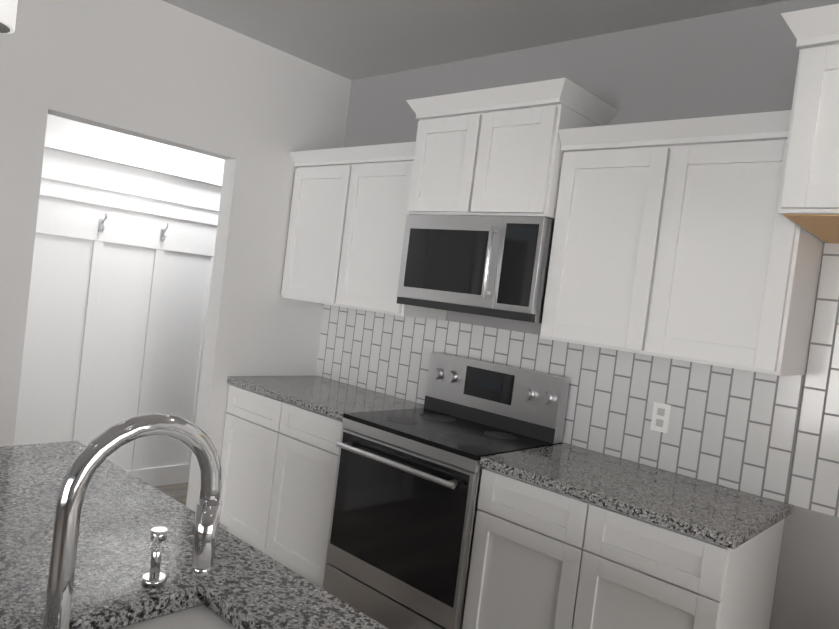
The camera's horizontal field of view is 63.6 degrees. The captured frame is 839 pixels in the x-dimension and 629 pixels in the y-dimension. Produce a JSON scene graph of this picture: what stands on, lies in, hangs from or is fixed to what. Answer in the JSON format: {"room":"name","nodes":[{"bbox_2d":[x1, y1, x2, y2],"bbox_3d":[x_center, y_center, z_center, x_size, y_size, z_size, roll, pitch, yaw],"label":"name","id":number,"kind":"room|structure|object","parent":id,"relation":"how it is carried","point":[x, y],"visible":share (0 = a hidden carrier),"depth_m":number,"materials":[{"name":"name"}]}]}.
{"room":"kitchen","nodes":[
{"label":"kitchen","id":0,"kind":"room"},
{"bbox_2d":[45,114,224,181],"bbox_3d":[-1.649,-0.217,4.597,0.120,2.760,2.475,9,2,42],"label":"wall","id":1,"kind":"structure","parent":0,"point":[61,131],"depth_m":4.19,"materials":[{"name":"paint"}]},
{"bbox_2d":[13,142,221,486],"bbox_3d":[-1.659,0.120,4.497,0.070,2.095,2.348,9,2,42],"label":"wall paneling","id":2,"kind":"structure","parent":1,"relation":"attached to","point":[116,320],"depth_m":4.24,"materials":[{"name":"white wood"}]},
{"bbox_2d":[99,213,168,241],"bbox_3d":[-1.508,-0.520,4.524,0.065,0.121,2.014,9,2,42],"label":"hook rail","id":3,"kind":"object","parent":2,"relation":"attached to","point":[102,228],"visible":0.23,"depth_m":4.11,"materials":[{"name":"silver metal"}]},
{"bbox_2d":[155,482,187,505],"bbox_3d":[-1.703,1.369,-0.172,11.120,0.100,9.420,9,2,42],"label":"floor","id":4,"kind":"structure","parent":0,"point":[177,492],"depth_m":4.51,"materials":[{"name":"brown wood"}]},
{"bbox_2d":[0,413,388,628],"bbox_3d":[-0.521,0.754,0.989,2.405,1.334,0.890,9,2,42],"label":"kitchen island","id":5,"kind":"object","parent":4,"relation":"on","point":[92,536],"visible":1,"depth_m":1.24,"materials":[{"name":"stone"}]},
{"bbox_2d":[141,526,167,587],"bbox_3d":[-0.478,0.445,1.225,0.073,0.100,0.059,9,2,42],"label":"soap dispenser","id":6,"kind":"object","parent":5,"relation":"on","point":[155,578],"depth_m":1.24,"materials":[{"name":"silver metal"}]},
{"bbox_2d":[219,383,290,556],"bbox_3d":[-0.701,0.868,3.824,0.563,0.885,0.618,9,2,42],"label":"base cabinet","id":7,"kind":"object","parent":4,"relation":"on","point":[255,429],"depth_m":3.59,"materials":[{"name":"wood"}]},
{"bbox_2d":[227,375,423,418],"bbox_3d":[-0.493,0.434,3.660,0.993,0.035,0.632,9,2,42],"label":"countertop","id":8,"kind":"structure","parent":7,"relation":"on","point":[331,398],"depth_m":3.57,"materials":[{"name":"grey stone"}]},
{"bbox_2d":[271,407,342,587],"bbox_3d":[-0.386,0.916,3.535,0.563,0.885,0.618,9,2,42],"label":"base cabinet","id":9,"kind":"object","parent":4,"relation":"on","point":[310,452],"depth_m":3.28,"materials":[{"name":"wood"}]},
{"bbox_2d":[322,352,569,628],"bbox_3d":[0.084,0.823,3.033,0.772,1.215,0.687,9,2,42],"label":"range","id":10,"kind":"object","parent":4,"relation":"on","point":[403,515],"visible":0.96,"depth_m":2.89,"materials":[{"name":"silver metal"}]},
{"bbox_2d":[462,467,606,628],"bbox_3d":[0.581,1.062,2.648,0.518,0.885,0.618,9,2,42],"label":"base cabinet","id":11,"kind":"object","parent":4,"relation":"on","point":[537,553],"depth_m":2.42,"materials":[{"name":"wood"}]},
{"bbox_2d":[480,443,794,550],"bbox_3d":[0.781,0.627,2.491,0.925,0.035,0.632,9,2,42],"label":"countertop","id":12,"kind":"structure","parent":11,"relation":"on","point":[729,517],"depth_m":2.37,"materials":[{"name":"grey stone"}]},
{"bbox_2d":[591,511,784,628],"bbox_3d":[0.864,1.105,2.388,0.518,0.885,0.618,9,2,42],"label":"base cabinet","id":13,"kind":"object","parent":4,"relation":"on","point":[613,511],"depth_m":2.13,"materials":[{"name":"wood"}]},
{"bbox_2d":[0,0,351,530],"bbox_3d":[-1.637,-0.169,3.144,0.120,2.760,3.005,9,2,42],"label":"wall","id":14,"kind":"structure","parent":0,"point":[253,113],"depth_m":3.48,"materials":[{"name":"paint"}]},
{"bbox_2d":[162,0,787,79],"bbox_3d":[-1.356,-1.468,-0.262,11.120,0.100,9.420,9,2,42],"label":"ceiling","id":15,"kind":"structure","parent":0,"point":[353,39],"depth_m":3.20,"materials":[{"name":"paint"}]},
{"bbox_2d":[0,0,17,33],"bbox_3d":[-0.763,-0.964,1.242,0.120,0.851,0.120,9,2,42],"label":"pendant light","id":16,"kind":"object","parent":15,"relation":"hanging from","point":[8,10],"visible":1,"depth_m":1.25,"materials":[{"name":"white metal"}]},
{"bbox_2d":[344,0,838,628],"bbox_3d":[2.284,0.357,1.663,7.970,2.760,0.120,9,2,42],"label":"wall","id":17,"kind":"structure","parent":0,"point":[736,62],"depth_m":2.79,"materials":[{"name":"paint"}]},
{"bbox_2d":[281,155,360,306],"bbox_3d":[-0.448,-0.448,3.881,0.565,0.784,0.349,9,2,42],"label":"upper cabinet","id":18,"kind":"object","parent":17,"relation":"attached to","point":[324,195],"depth_m":3.75,"materials":[{"name":"white wood"}]},
{"bbox_2d":[341,151,446,319],"bbox_3d":[-0.136,-0.401,3.595,0.566,0.784,0.349,9,2,42],"label":"upper cabinet","id":19,"kind":"object","parent":17,"relation":"attached to","point":[376,241],"depth_m":3.44,"materials":[{"name":"white wood"}]},
{"bbox_2d":[401,99,496,218],"bbox_3d":[0.264,-0.679,3.218,0.458,0.472,0.404,9,2,42],"label":"upper cabinet","id":20,"kind":"object","parent":17,"relation":"attached to","point":[446,170],"depth_m":3.07,"materials":[{"name":"white wood"}]},
{"bbox_2d":[481,91,612,218],"bbox_3d":[0.497,-0.644,3.004,0.458,0.472,0.404,9,2,42],"label":"upper cabinet","id":21,"kind":"object","parent":17,"relation":"attached to","point":[529,133],"depth_m":2.79,"materials":[{"name":"white wood"}]},
{"bbox_2d":[397,215,554,322],"bbox_3d":[0.310,-0.213,3.109,0.768,0.427,0.448,9,2,42],"label":"microwave","id":22,"kind":"object","parent":21,"relation":"attached to","point":[495,266],"visible":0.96,"depth_m":2.92,"materials":[{"name":"silver metal"}]},
{"bbox_2d":[540,131,692,357],"bbox_3d":[0.836,-0.254,2.703,0.522,0.784,0.349,9,2,42],"label":"upper cabinet","id":23,"kind":"object","parent":17,"relation":"attached to","point":[618,210],"depth_m":2.56,"materials":[{"name":"white wood"}]},
{"bbox_2d":[650,402,670,432],"bbox_3d":[0.977,0.417,2.741,0.070,0.115,0.007,9,2,42],"label":"outlet","id":24,"kind":"object","parent":17,"relation":"attached to","point":[660,417],"visible":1,"depth_m":2.73,"materials":[{"name":"white plastic"}]},
{"bbox_2d":[665,127,823,375],"bbox_3d":[1.116,-0.212,2.446,0.522,0.784,0.349,9,2,42],"label":"upper cabinet","id":25,"kind":"object","parent":17,"relation":"attached to","point":[702,240],"depth_m":2.28,"materials":[{"name":"white wood"}]},
{"bbox_2d":[769,27,838,242],"bbox_3d":[1.467,-0.484,1.958,0.580,0.487,0.634,9,2,42],"label":"upper cabinet","id":26,"kind":"object","parent":17,"relation":"attached to","point":[804,193],"depth_m":1.88,"materials":[{"name":"white wood"}]}
]}

